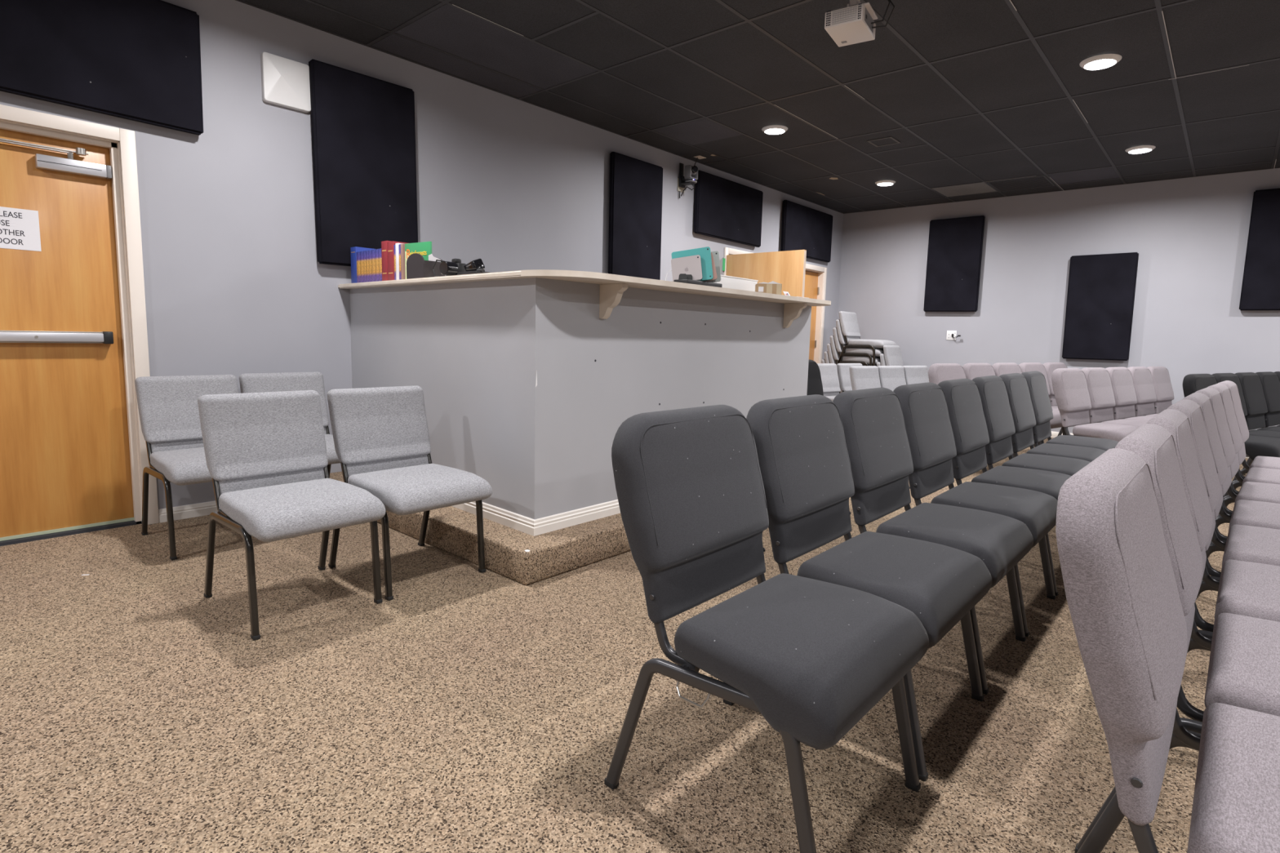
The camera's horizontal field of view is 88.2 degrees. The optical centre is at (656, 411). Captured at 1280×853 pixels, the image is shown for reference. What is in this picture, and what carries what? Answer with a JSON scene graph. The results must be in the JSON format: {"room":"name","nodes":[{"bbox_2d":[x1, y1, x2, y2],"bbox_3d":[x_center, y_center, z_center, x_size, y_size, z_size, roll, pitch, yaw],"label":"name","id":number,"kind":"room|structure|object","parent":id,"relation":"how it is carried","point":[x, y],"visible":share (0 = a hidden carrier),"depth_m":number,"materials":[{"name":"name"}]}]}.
{"room":"house of worship","nodes":[
{"label":"house of worship","id":0,"kind":"room"},
{"bbox_2d":[0,0,843,509],"bbox_3d":[-1.913,-0.945,4.654,0.200,2.944,13.827,7,9,40],"label":"wall","id":1,"kind":"structure","parent":0,"point":[236,284],"depth_m":4.12,"materials":[{"name":"paint"}]},
{"bbox_2d":[0,104,159,546],"bbox_3d":[-3.187,-0.392,3.238,0.218,2.105,1.080,7,9,40],"label":"door","id":2,"kind":"structure","parent":1,"relation":"in","point":[70,454],"depth_m":3.40,"materials":[{"name":"brown wood"}]},
{"bbox_2d":[0,206,41,251],"bbox_3d":[-3.137,-0.886,3.192,0.002,0.196,0.235,7,9,40],"label":"door sign","id":3,"kind":"object","parent":2,"relation":"attached to","point":[20,229],"visible":1,"depth_m":3.23,"materials":[{"name":"white paper"}]},
{"bbox_2d":[0,0,203,135],"bbox_3d":[-2.893,-1.806,3.160,0.058,0.635,1.215,7,8,40],"label":"acoustic panel","id":4,"kind":"object","parent":1,"relation":"attached to","point":[138,60],"visible":1,"depth_m":3.30,"materials":[{"name":"fabric"}]},
{"bbox_2d":[158,501,217,523],"bbox_3d":[-0.062,0.297,6.824,0.014,0.075,8.311,7,9,40],"label":"baseboard","id":5,"kind":"structure","parent":1,"relation":"attached to","point":[188,511],"depth_m":3.81,"materials":[{"name":"white paint"}]},
{"bbox_2d":[260,51,311,112],"bbox_3d":[-2.197,-1.972,3.970,0.062,0.275,0.298,7,9,40],"label":"antenna","id":6,"kind":"object","parent":1,"relation":"attached to","point":[285,82],"visible":0.94,"depth_m":3.94,"materials":[{"name":"white plastic"}]},
{"bbox_2d":[308,58,417,266],"bbox_3d":[-1.899,-1.567,4.351,0.058,1.221,0.675,7,9,40],"label":"acoustic panel","id":7,"kind":"object","parent":1,"relation":"attached to","point":[362,126],"visible":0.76,"depth_m":4.28,"materials":[{"name":"fabric"}]},
{"bbox_2d":[608,151,662,279],"bbox_3d":[-0.190,-1.784,6.308,0.058,1.190,0.700,7,9,40],"label":"acoustic panel","id":8,"kind":"object","parent":1,"relation":"attached to","point":[636,185],"visible":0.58,"depth_m":6.24,"materials":[{"name":"fabric"}]},
{"bbox_2d":[677,157,697,198],"bbox_3d":[0.355,-2.396,6.757,0.218,0.422,0.194,7,9,40],"label":"camera","id":9,"kind":"object","parent":1,"relation":"attached to","point":[691,177],"visible":1,"depth_m":6.72,"materials":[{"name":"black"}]},
{"bbox_2d":[693,169,763,247],"bbox_3d":[0.835,-2.250,7.433,0.058,0.650,1.260,7,9,40],"label":"acoustic panel","id":10,"kind":"object","parent":1,"relation":"attached to","point":[725,209],"visible":0.9,"depth_m":7.34,"materials":[{"name":"fabric"}]},
{"bbox_2d":[722,247,826,363],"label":"door","id":11,"kind":"structure","parent":1,"relation":"in","point":[788,268],"depth_m":7.35,"materials":[{"name":"brown wood"}]},
{"bbox_2d":[780,200,832,262],"bbox_3d":[2.023,-2.374,8.796,0.058,0.645,1.295,7,9,40],"label":"acoustic panel","id":12,"kind":"object","parent":1,"relation":"attached to","point":[803,228],"visible":0.87,"depth_m":8.71,"materials":[{"name":"fabric"}]},
{"bbox_2d":[0,437,1248,852],"bbox_3d":[2.072,1.054,1.369,10.740,0.060,13.827,7,9,40],"label":"floor","id":13,"kind":"structure","parent":0,"point":[465,710],"depth_m":1.89,"materials":[{"name":"beige carpet"}]},
{"bbox_2d":[134,374,238,560],"bbox_3d":[-2.305,0.251,3.407,0.657,0.835,0.475,7,9,40],"label":"padded chair","id":14,"kind":"object","parent":13,"relation":"on","point":[168,406],"visible":0.51,"depth_m":3.40,"materials":[{"name":"grey fabric"}]},
{"bbox_2d":[239,372,340,478],"bbox_3d":[-2.025,0.211,3.812,0.657,0.835,0.475,7,9,40],"label":"padded chair","id":15,"kind":"object","parent":13,"relation":"on","point":[285,381],"visible":0.31,"depth_m":3.92,"materials":[{"name":"grey fabric"}]},
{"bbox_2d":[197,390,386,640],"bbox_3d":[-1.449,0.363,2.639,0.657,0.835,0.475,7,9,40],"label":"padded chair","id":16,"kind":"object","parent":13,"relation":"on","point":[266,455],"visible":1,"depth_m":2.64,"materials":[{"name":"grey fabric"}]},
{"bbox_2d":[327,385,492,600],"bbox_3d":[-1.122,0.328,3.012,0.657,0.835,0.475,7,9,40],"label":"padded chair","id":17,"kind":"object","parent":13,"relation":"on","point":[381,436],"visible":0.88,"depth_m":3.02,"materials":[{"name":"grey fabric"}]},
{"bbox_2d":[329,471,631,585],"bbox_3d":[-0.392,0.487,4.784,2.200,0.150,3.085,7,9,40],"label":"platform","id":18,"kind":"object","parent":13,"relation":"on","point":[452,530],"visible":0.23,"depth_m":3.20,"materials":[{"name":"beige carpet"}]},
{"bbox_2d":[349,277,811,536],"bbox_3d":[-0.459,-0.198,4.739,2.025,1.216,2.664,7,9,40],"label":"half wall","id":19,"kind":"structure","parent":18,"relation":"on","point":[528,392],"depth_m":3.51,"materials":[{"name":"paint"}]},
{"bbox_2d":[337,269,831,328],"bbox_3d":[-0.373,-0.716,4.586,2.254,0.200,2.730,7,9,40],"label":"countertop","id":20,"kind":"structure","parent":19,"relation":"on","point":[612,286],"depth_m":3.39,"materials":[{"name":"paint"}]},
{"bbox_2d":[356,251,359,282],"bbox_3d":[-1.842,-0.920,4.271,0.040,0.199,0.170,7,9,40],"label":"book","id":21,"kind":"object","parent":20,"relation":"on","point":[357,253],"visible":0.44,"depth_m":4.21,"materials":[{"name":"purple paper"}]},
{"bbox_2d":[359,251,363,282],"bbox_3d":[-1.809,-0.916,4.243,0.041,0.200,0.170,7,9,40],"label":"book","id":22,"kind":"object","parent":20,"relation":"on","point":[360,252],"visible":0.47,"depth_m":4.18,"materials":[{"name":"purple paper"}]},
{"bbox_2d":[350,246,374,283],"bbox_3d":[-1.889,-0.943,4.309,0.076,0.233,0.171,7,9,40],"label":"book","id":23,"kind":"object","parent":20,"relation":"on","point":[354,250],"visible":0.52,"depth_m":4.24,"materials":[{"name":"blue paper"}]},
{"bbox_2d":[365,250,368,282],"bbox_3d":[-1.751,-0.909,4.193,0.033,0.200,0.170,7,9,40],"label":"book","id":24,"kind":"object","parent":20,"relation":"on","point":[366,251],"visible":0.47,"depth_m":4.13,"materials":[{"name":"purple paper"}]},
{"bbox_2d":[368,249,371,281],"bbox_3d":[-1.724,-0.905,4.170,0.033,0.199,0.170,7,9,40],"label":"book","id":25,"kind":"object","parent":20,"relation":"on","point":[369,251],"visible":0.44,"depth_m":4.10,"materials":[{"name":"purple paper"}]},
{"bbox_2d":[370,249,375,281],"bbox_3d":[-1.693,-0.902,4.143,0.043,0.200,0.170,7,9,40],"label":"book","id":26,"kind":"object","parent":20,"relation":"on","point":[372,251],"visible":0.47,"depth_m":4.08,"materials":[{"name":"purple paper"}]},
{"bbox_2d":[374,248,378,281],"bbox_3d":[-1.659,-0.898,4.114,0.042,0.200,0.170,7,9,40],"label":"book","id":27,"kind":"object","parent":20,"relation":"on","point":[376,264],"visible":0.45,"depth_m":4.05,"materials":[{"name":"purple paper"}]},
{"bbox_2d":[377,248,382,280],"bbox_3d":[-1.626,-0.894,4.086,0.038,0.201,0.170,7,9,40],"label":"book","id":28,"kind":"object","parent":20,"relation":"on","point":[380,259],"visible":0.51,"depth_m":4.02,"materials":[{"name":"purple paper"}]},
{"bbox_2d":[381,240,391,280],"bbox_3d":[-1.582,-0.909,4.045,0.069,0.242,0.171,7,9,40],"label":"book","id":29,"kind":"object","parent":20,"relation":"on","point":[384,244],"visible":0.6,"depth_m":3.98,"materials":[{"name":"red paper"}]},
{"bbox_2d":[386,240,407,280],"bbox_3d":[-1.525,-0.897,3.997,0.076,0.234,0.171,7,9,40],"label":"book","id":30,"kind":"object","parent":20,"relation":"on","point":[390,249],"visible":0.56,"depth_m":3.93,"materials":[{"name":"red paper"}]},
{"bbox_2d":[395,243,404,279],"bbox_3d":[-1.466,-0.882,3.947,0.035,0.219,0.170,7,9,40],"label":"book","id":31,"kind":"object","parent":20,"relation":"on","point":[396,244],"visible":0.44,"depth_m":3.88,"materials":[{"name":"white paper"}]},
{"bbox_2d":[400,243,405,279],"bbox_3d":[-1.428,-0.875,3.915,0.016,0.212,0.170,7,9,40],"label":"book","id":32,"kind":"object","parent":20,"relation":"on","point":[402,246],"visible":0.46,"depth_m":3.85,"materials":[{"name":"brown paper"}]},
{"bbox_2d":[404,251,409,279],"bbox_3d":[-1.392,-0.841,3.801,0.166,0.166,0.001,6,8,35],"label":"book","id":33,"kind":"object","parent":20,"relation":"on","point":[405,251],"depth_m":3.84,"materials":[{"name":"white paper"}]},
{"bbox_2d":[404,241,431,279],"bbox_3d":[-1.362,-0.858,3.786,0.236,0.213,0.013,6,8,34],"label":"picture book","id":34,"kind":"object","parent":20,"relation":"on","point":[424,248],"visible":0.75,"depth_m":3.77,"materials":[{"name":"green paper"}]},
{"bbox_2d":[406,253,444,279],"bbox_3d":[-1.288,-0.807,3.694,0.180,0.136,0.132,7,9,40],"label":"bookend","id":35,"kind":"object","parent":20,"relation":"on","point":[417,267],"visible":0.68,"depth_m":3.63,"materials":[{"name":"grey metal"}]},
{"bbox_2d":[432,258,466,276],"bbox_3d":[-1.133,-0.768,3.539,0.254,0.104,0.134,7,9,40],"label":"camera","id":36,"kind":"object","parent":20,"relation":"on","point":[446,268],"visible":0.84,"depth_m":3.46,"materials":[{"name":"black plastic"}]},
{"bbox_2d":[457,258,489,275],"bbox_3d":[-0.935,-0.740,3.398,0.176,0.090,0.090,7,9,40],"label":"charger","id":37,"kind":"object","parent":20,"relation":"on","point":[476,266],"visible":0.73,"depth_m":3.36,"materials":[{"name":"black plastic"}]},
{"bbox_2d":[673,273,722,287],"bbox_3d":[0.240,-0.733,3.729,0.100,0.063,0.324,7,9,40],"label":"charging stand","id":38,"kind":"object","parent":20,"relation":"on","point":[683,277],"visible":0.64,"depth_m":3.64,"materials":[{"name":"black plastic"}]},
{"bbox_2d":[671,254,702,281],"bbox_3d":[0.172,-0.798,3.708,0.183,0.159,0.028,3,7,11],"label":"tablet","id":39,"kind":"object","parent":38,"relation":"on","point":[691,264],"visible":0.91,"depth_m":3.70,"materials":[{"name":"grey metal"}]},
{"bbox_2d":[671,246,713,280],"bbox_3d":[0.204,-0.820,3.724,0.243,0.211,0.040,3,7,11],"label":"tablet","id":40,"kind":"object","parent":38,"relation":"on","point":[704,253],"visible":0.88,"depth_m":3.70,"materials":[{"name":"teal rubber"}]},
{"bbox_2d":[703,252,717,281],"bbox_3d":[0.251,-0.807,3.744,0.196,0.188,0.031,3,7,11],"label":"tablet","id":41,"kind":"object","parent":38,"relation":"on","point":[714,273],"visible":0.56,"depth_m":3.72,"materials":[{"name":"brown metal"}]},
{"bbox_2d":[708,251,720,282],"bbox_3d":[0.268,-0.824,3.808,0.218,0.196,0.036,3,7,12],"label":"tablet","id":42,"kind":"object","parent":38,"relation":"on","point":[716,255],"visible":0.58,"depth_m":3.78,"materials":[{"name":"grey metal"}]},
{"bbox_2d":[715,275,758,291],"bbox_3d":[0.526,-0.855,4.553,0.100,0.130,0.494,7,9,40],"label":"tray","id":43,"kind":"object","parent":20,"relation":"on","point":[727,282],"visible":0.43,"depth_m":4.52,"materials":[{"name":"white plastic"}]},
{"bbox_2d":[755,280,782,294],"bbox_3d":[0.760,-0.826,4.475,0.164,0.103,0.111,2,7,1],"label":"cardboard box","id":44,"kind":"object","parent":20,"relation":"on","point":[772,287],"visible":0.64,"depth_m":4.42,"materials":[{"name":"beige cardboard"}]},
{"bbox_2d":[604,404,928,852],"bbox_3d":[0.277,0.480,1.609,0.606,0.930,0.544,7,9,40],"label":"padded chair","id":45,"kind":"object","parent":13,"relation":"on","point":[812,657],"visible":1,"depth_m":1.54,"materials":[{"name":"grey fabric"}]},
{"bbox_2d":[806,359,823,395],"bbox_3d":[1.440,0.022,5.825,0.544,0.930,0.606,-3,8,-37],"label":"padded chair","id":46,"kind":"object","parent":13,"relation":"on","point":[815,386],"visible":0.09,"depth_m":6.03,"materials":[{"name":"grey fabric"}]},
{"bbox_2d":[817,363,840,400],"bbox_3d":[2.131,-0.117,7.593,0.475,0.835,0.657,-3,8,-37],"label":"padded chair","id":47,"kind":"object","parent":13,"relation":"on","point":[828,371],"visible":0.23,"depth_m":7.75,"materials":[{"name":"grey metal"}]},
{"bbox_2d":[821,359,842,392],"bbox_3d":[2.616,-0.279,8.996,0.657,0.835,0.475,7,9,40],"label":"padded chair","id":48,"kind":"object","parent":13,"relation":"on","point":[823,361],"visible":0.07,"depth_m":8.96,"materials":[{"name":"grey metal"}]},
{"bbox_2d":[824,351,830,363],"bbox_3d":[2.646,-0.383,8.960,0.657,0.835,0.475,7,9,40],"label":"padded chair","id":49,"kind":"object","parent":48,"relation":"on","point":[826,355],"visible":0.07,"depth_m":8.92,"materials":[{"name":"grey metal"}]},
{"bbox_2d":[826,343,836,364],"bbox_3d":[2.676,-0.486,8.924,0.657,0.835,0.475,7,9,40],"label":"padded chair","id":50,"kind":"object","parent":49,"relation":"on","point":[832,360],"visible":0.14,"depth_m":8.89,"materials":[{"name":"grey fabric"}]},
{"bbox_2d":[830,335,876,366],"bbox_3d":[2.706,-0.590,8.888,0.657,0.835,0.475,7,9,40],"label":"padded chair","id":51,"kind":"object","parent":50,"relation":"on","point":[835,353],"visible":0.21,"depth_m":8.85,"materials":[{"name":"grey fabric"}]},
{"bbox_2d":[832,327,880,365],"bbox_3d":[2.736,-0.694,8.852,0.657,0.835,0.475,7,9,40],"label":"padded chair","id":52,"kind":"object","parent":51,"relation":"on","point":[864,360],"visible":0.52,"depth_m":8.72,"materials":[{"name":"grey fabric"}]},
{"bbox_2d":[835,319,884,365],"bbox_3d":[2.767,-0.798,8.817,0.657,0.835,0.475,7,9,40],"label":"padded chair","id":53,"kind":"object","parent":52,"relation":"on","point":[867,352],"visible":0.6,"depth_m":8.66,"materials":[{"name":"grey fabric"}]},
{"bbox_2d":[838,311,897,365],"bbox_3d":[2.796,-0.902,8.781,0.657,0.835,0.475,7,9,40],"label":"padded chair","id":54,"kind":"object","parent":53,"relation":"on","point":[848,320],"visible":0.84,"depth_m":8.74,"materials":[{"name":"grey fabric"}]},
{"bbox_2d":[836,363,862,391],"bbox_3d":[2.531,-0.141,7.893,0.475,0.835,0.657,-3,8,-37],"label":"padded chair","id":55,"kind":"object","parent":13,"relation":"on","point":[843,371],"visible":0.23,"depth_m":7.94,"materials":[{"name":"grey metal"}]},
{"bbox_2d":[848,365,880,390],"bbox_3d":[2.465,-0.057,7.149,0.475,0.835,0.657,-3,8,-35],"label":"padded chair","id":56,"kind":"object","parent":13,"relation":"on","point":[862,377],"visible":0.27,"depth_m":7.27,"materials":[{"name":"grey fabric"}]},
{"bbox_2d":[746,394,991,781],"bbox_3d":[0.648,0.441,2.035,0.606,0.930,0.544,7,9,40],"label":"padded chair","id":57,"kind":"object","parent":13,"relation":"on","point":[804,460],"visible":0.73,"depth_m":1.98,"materials":[{"name":"grey fabric"}]},
{"bbox_2d":[877,365,906,391],"bbox_3d":[2.856,-0.078,7.423,0.475,0.835,0.657,-3,8,-35],"label":"padded chair","id":58,"kind":"object","parent":13,"relation":"on","point":[891,377],"visible":0.2,"depth_m":7.55,"materials":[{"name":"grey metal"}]},
{"bbox_2d":[902,365,928,384],"bbox_3d":[3.247,-0.099,7.697,0.475,0.835,0.657,-3,8,-35],"label":"padded chair","id":59,"kind":"object","parent":13,"relation":"on","point":[913,374],"visible":0.19,"depth_m":7.82,"materials":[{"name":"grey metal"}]},
{"bbox_2d":[832,387,1033,694],"bbox_3d":[1.018,0.401,2.461,0.606,0.930,0.544,7,9,40],"label":"padded chair","id":60,"kind":"object","parent":13,"relation":"on","point":[876,437],"visible":0.77,"depth_m":2.41,"materials":[{"name":"grey fabric"}]},
{"bbox_2d":[928,363,1013,472],"bbox_3d":[2.805,0.053,5.871,0.544,0.930,0.606,-3,8,-37],"label":"padded chair","id":61,"kind":"object","parent":13,"relation":"on","point":[937,372],"visible":0.15,"depth_m":5.93,"materials":[{"name":"grey fabric"}]},
{"bbox_2d":[893,382,1057,637],"bbox_3d":[1.389,0.362,2.886,0.606,0.930,0.544,7,9,40],"label":"padded chair","id":62,"kind":"object","parent":13,"relation":"on","point":[928,427],"visible":0.79,"depth_m":2.84,"materials":[{"name":"grey fabric"}]},
{"bbox_2d":[962,363,1041,445],"bbox_3d":[3.256,0.026,6.211,0.544,0.930,0.606,-3,8,-37],"label":"padded chair","id":63,"kind":"object","parent":13,"relation":"on","point":[972,371],"visible":0.09,"depth_m":6.28,"materials":[{"name":"grey fabric"}]},
{"bbox_2d":[937,378,1071,595],"bbox_3d":[1.760,0.322,3.312,0.606,0.930,0.544,7,9,40],"label":"padded chair","id":64,"kind":"object","parent":13,"relation":"on","point":[962,396],"visible":0.61,"depth_m":3.27,"materials":[{"name":"grey fabric"}]},
{"bbox_2d":[991,362,1066,444],"bbox_3d":[3.708,-0.002,6.551,0.544,0.930,0.606,-3,8,-37],"label":"padded chair","id":65,"kind":"object","parent":13,"relation":"on","point":[1000,368],"visible":0.12,"depth_m":6.56,"materials":[{"name":"grey fabric"}]},
{"bbox_2d":[972,375,1090,475],"bbox_3d":[2.131,0.283,3.738,0.606,0.930,0.544,7,9,40],"label":"padded chair","id":66,"kind":"object","parent":13,"relation":"on","point":[997,410],"visible":0.59,"depth_m":3.71,"materials":[{"name":"grey fabric"}]},
{"bbox_2d":[1018,362,1058,446],"bbox_3d":[4.160,-0.029,6.891,0.544,0.930,0.606,-3,8,-37],"label":"padded chair","id":67,"kind":"object","parent":13,"relation":"on","point":[1025,366],"visible":0.12,"depth_m":7.01,"materials":[{"name":"grey fabric"}]},
{"bbox_2d":[999,373,1106,462],"bbox_3d":[2.502,0.243,4.163,0.606,0.930,0.544,7,9,40],"label":"padded chair","id":68,"kind":"object","parent":13,"relation":"on","point":[1016,384],"visible":0.53,"depth_m":4.13,"materials":[{"name":"grey fabric"}]},
{"bbox_2d":[1043,362,1090,435],"bbox_3d":[4.611,-0.057,7.231,0.544,0.930,0.606,-3,8,-37],"label":"padded chair","id":69,"kind":"object","parent":13,"relation":"on","point":[1050,367],"visible":0.09,"depth_m":7.23,"materials":[{"name":"grey fabric"}]},
{"bbox_2d":[1021,370,1118,450],"bbox_3d":[2.873,0.204,4.589,0.606,0.930,0.544,7,9,40],"label":"padded chair","id":70,"kind":"object","parent":13,"relation":"on","point":[1036,380],"visible":0.5,"depth_m":4.55,"materials":[{"name":"grey fabric"}]},
{"bbox_2d":[1051,368,1138,441],"bbox_3d":[3.652,0.125,5.445,0.544,0.930,0.606,-3,8,-37],"label":"padded chair","id":71,"kind":"object","parent":13,"relation":"on","point":[1069,385],"visible":0.67,"depth_m":5.45,"materials":[{"name":"grey fabric"}]},
{"bbox_2d":[1081,367,1147,426],"bbox_3d":[4.087,0.099,5.772,0.544,0.930,0.606,-3,8,-37],"label":"padded chair","id":72,"kind":"object","parent":13,"relation":"on","point":[1100,391],"visible":0.52,"depth_m":5.82,"materials":[{"name":"grey fabric"}]},
{"bbox_2d":[1105,367,1154,421],"bbox_3d":[4.522,0.072,6.099,0.544,0.930,0.606,-3,8,-37],"label":"padded chair","id":73,"kind":"object","parent":13,"relation":"on","point":[1122,381],"visible":0.45,"depth_m":6.16,"materials":[{"name":"grey fabric"}]},
{"bbox_2d":[1127,366,1159,417],"bbox_3d":[4.957,0.046,6.427,0.544,0.930,0.606,-3,8,-37],"label":"padded chair","id":74,"kind":"object","parent":13,"relation":"on","point":[1142,379],"visible":0.44,"depth_m":6.50,"materials":[{"name":"grey fabric"}]},
{"bbox_2d":[1146,365,1173,413],"bbox_3d":[5.391,0.019,6.754,0.544,0.930,0.606,-3,8,-37],"label":"padded chair","id":75,"kind":"object","parent":13,"relation":"on","point":[1160,375],"visible":0.44,"depth_m":6.82,"materials":[{"name":"grey fabric"}]},
{"bbox_2d":[1055,448,1279,852],"bbox_3d":[0.960,0.569,0.997,0.606,0.930,0.544,7,9,41],"label":"padded chair","id":76,"kind":"object","parent":13,"relation":"on","point":[1123,598],"visible":1,"depth_m":0.94,"materials":[{"name":"fabric"}]},
{"bbox_2d":[1074,423,1279,852],"bbox_3d":[1.334,0.531,1.418,0.606,0.930,0.544,7,9,41],"label":"padded chair","id":77,"kind":"object","parent":13,"relation":"on","point":[1244,667],"visible":0.52,"depth_m":1.39,"materials":[{"name":"grey fabric"}]},
{"bbox_2d":[1146,408,1279,638],"bbox_3d":[1.711,0.492,1.837,0.606,0.930,0.544,7,9,42],"label":"padded chair","id":78,"kind":"object","parent":13,"relation":"on","point":[1246,588],"visible":0.47,"depth_m":1.81,"materials":[{"name":"grey fabric"}]},
{"bbox_2d":[1167,399,1279,581],"bbox_3d":[2.089,0.454,2.252,0.606,0.930,0.544,8,9,42],"label":"padded chair","id":79,"kind":"object","parent":13,"relation":"on","point":[1257,544],"visible":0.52,"depth_m":2.23,"materials":[{"name":"grey fabric"}]},
{"bbox_2d":[1182,392,1279,543],"bbox_3d":[2.470,0.416,2.665,0.606,0.930,0.544,8,9,43],"label":"padded chair","id":80,"kind":"object","parent":13,"relation":"on","point":[1246,513],"visible":0.38,"depth_m":2.65,"materials":[{"name":"grey fabric"}]},
{"bbox_2d":[1182,373,1279,460],"bbox_3d":[4.347,0.202,4.940,0.544,0.930,0.606,-3,8,-34],"label":"padded chair","id":81,"kind":"object","parent":13,"relation":"on","point":[1255,446],"visible":0.15,"depth_m":4.76,"materials":[{"name":"black fabric"}]},
{"bbox_2d":[1195,387,1279,517],"bbox_3d":[2.854,0.379,3.070,0.606,0.930,0.544,8,9,44],"label":"padded chair","id":82,"kind":"object","parent":13,"relation":"on","point":[1249,491],"visible":0.47,"depth_m":3.07,"materials":[{"name":"grey fabric"}]},
{"bbox_2d":[1207,383,1279,499],"bbox_3d":[3.247,0.343,3.474,0.606,0.930,0.544,8,9,44],"label":"padded chair","id":83,"kind":"object","parent":13,"relation":"on","point":[1264,475],"visible":0.34,"depth_m":3.48,"materials":[{"name":"grey fabric"}]},
{"bbox_2d":[1212,373,1279,438],"bbox_3d":[4.795,0.179,5.241,0.544,0.930,0.606,-3,8,-34],"label":"padded chair","id":84,"kind":"object","parent":13,"relation":"on","point":[1220,377],"visible":0.23,"depth_m":5.32,"materials":[{"name":"grey fabric"}]},
{"bbox_2d":[1217,380,1279,483],"bbox_3d":[3.643,0.307,3.876,0.544,0.930,0.606,-5,9,-45],"label":"padded chair","id":85,"kind":"object","parent":13,"relation":"on","point":[1266,462],"visible":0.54,"depth_m":3.89,"materials":[{"name":"grey fabric"}]},
{"bbox_2d":[1235,372,1279,469],"bbox_3d":[5.242,0.156,5.543,0.544,0.930,0.606,-3,8,-34],"label":"padded chair","id":86,"kind":"object","parent":13,"relation":"on","point":[1251,382],"visible":0.56,"depth_m":5.62,"materials":[{"name":"grey fabric"}]},
{"bbox_2d":[1244,371,1279,475],"bbox_3d":[5.689,0.133,5.845,0.544,0.930,0.606,-3,8,-34],"label":"padded chair","id":87,"kind":"object","parent":13,"relation":"on","point":[1270,381],"visible":0.63,"depth_m":5.90,"materials":[{"name":"grey fabric"}]},
{"bbox_3d":[3.201,-0.205,8.493,0.657,0.835,0.475,7,9,40],"label":"padded chair","id":88,"kind":"object","parent":13,"relation":"on","visible":0},
{"bbox_2d":[880,353,885,365],"bbox_3d":[3.231,-0.309,8.458,0.657,0.835,0.475,7,9,40],"label":"padded chair","id":89,"kind":"object","parent":88,"relation":"on","point":[882,355],"visible":0.06,"depth_m":8.42,"materials":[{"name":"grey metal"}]},
{"bbox_2d":[883,345,903,366],"bbox_3d":[3.261,-0.412,8.422,0.657,0.835,0.475,7,9,40],"label":"padded chair","id":90,"kind":"object","parent":89,"relation":"on","point":[892,354],"visible":0.3,"depth_m":8.46,"materials":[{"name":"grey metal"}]},
{"bbox_2d":[235,0,1279,213],"bbox_3d":[2.204,-1.940,0.975,11.000,0.104,14.227,7,9,40],"label":"ceiling","id":91,"kind":"structure","parent":0,"point":[973,93],"depth_m":4.67,"materials":[{"name":"black paint"}]},
{"bbox_2d":[761,124,787,134],"bbox_3d":[1.042,-2.468,5.803,0.228,0.022,0.228,7,9,40],"label":"recessed light","id":92,"kind":"object","parent":91,"relation":"in","point":[771,129],"visible":1,"depth_m":5.80,"materials":[{"name":"white plastic"}]},
{"bbox_2d":[824,0,895,46],"bbox_3d":[0.985,-1.993,3.142,0.285,0.361,0.236,6,8,32],"label":"projector","id":93,"kind":"object","parent":91,"relation":"hanging from","point":[853,24],"visible":1,"depth_m":3.12,"materials":[{"name":"white plastic"}]},
{"bbox_2d":[866,136,901,146],"bbox_3d":[2.099,-2.484,6.090,0.230,0.005,0.230,7,9,40],"label":"ceiling plate","id":94,"kind":"object","parent":91,"relation":"attached to","point":[886,140],"visible":1,"depth_m":6.09,"materials":[{"name":"grey metal"}]},
{"bbox_2d":[875,180,895,186],"bbox_3d":[2.654,-2.640,7.653,0.228,0.022,0.228,7,9,40],"label":"recessed light","id":95,"kind":"object","parent":91,"relation":"in","point":[882,183],"visible":1,"depth_m":7.64,"materials":[{"name":"white plastic"}]},
{"bbox_2d":[1079,53,1121,70],"bbox_3d":[2.854,-2.239,4.246,0.228,0.022,0.228,7,9,40],"label":"recessed light","id":96,"kind":"object","parent":91,"relation":"in","point":[1104,60],"visible":1,"depth_m":4.24,"materials":[{"name":"white plastic"}]},
{"bbox_2d":[1124,145,1155,153],"bbox_3d":[4.466,-2.411,6.096,0.228,0.022,0.228,7,9,40],"label":"recessed light","id":97,"kind":"object","parent":91,"relation":"in","point":[1142,148],"visible":1,"depth_m":6.09,"materials":[{"name":"white plastic"}]},
{"bbox_2d":[837,168,1279,433],"bbox_3d":[6.760,-0.920,6.425,11.000,2.944,0.200,7,9,40],"label":"wall","id":98,"kind":"structure","parent":0,"point":[1189,236],"depth_m":7.80,"materials":[{"name":"paint"}]},
{"bbox_2d":[946,330,960,340],"bbox_3d":[3.939,-0.997,8.706,0.057,0.119,0.223,-1,7,-24],"label":"wall outlet","id":99,"kind":"object","parent":98,"relation":"attached to","point":[951,335],"visible":1,"depth_m":8.71,"materials":[{"name":"white plastic"}]},
{"bbox_2d":[923,215,985,311],"bbox_3d":[3.886,-1.910,8.639,0.670,1.203,0.058,7,9,40],"label":"acoustic panel","id":100,"kind":"object","parent":98,"relation":"attached to","point":[955,245],"visible":1,"depth_m":8.60,"materials":[{"name":"fabric"}]},
{"bbox_2d":[1062,252,1138,360],"bbox_3d":[5.117,-1.200,7.633,0.650,1.206,0.058,6,8,41],"label":"acoustic panel","id":101,"kind":"object","parent":98,"relation":"attached to","point":[1100,295],"visible":1,"depth_m":7.60,"materials":[{"name":"fabric"}]},
{"bbox_2d":[1239,188,1279,310],"bbox_3d":[6.302,-1.610,6.562,0.660,1.202,0.058,7,9,40],"label":"acoustic panel","id":102,"kind":"object","parent":98,"relation":"attached to","point":[1260,286],"visible":1,"depth_m":6.67,"materials":[{"name":"fabric"}]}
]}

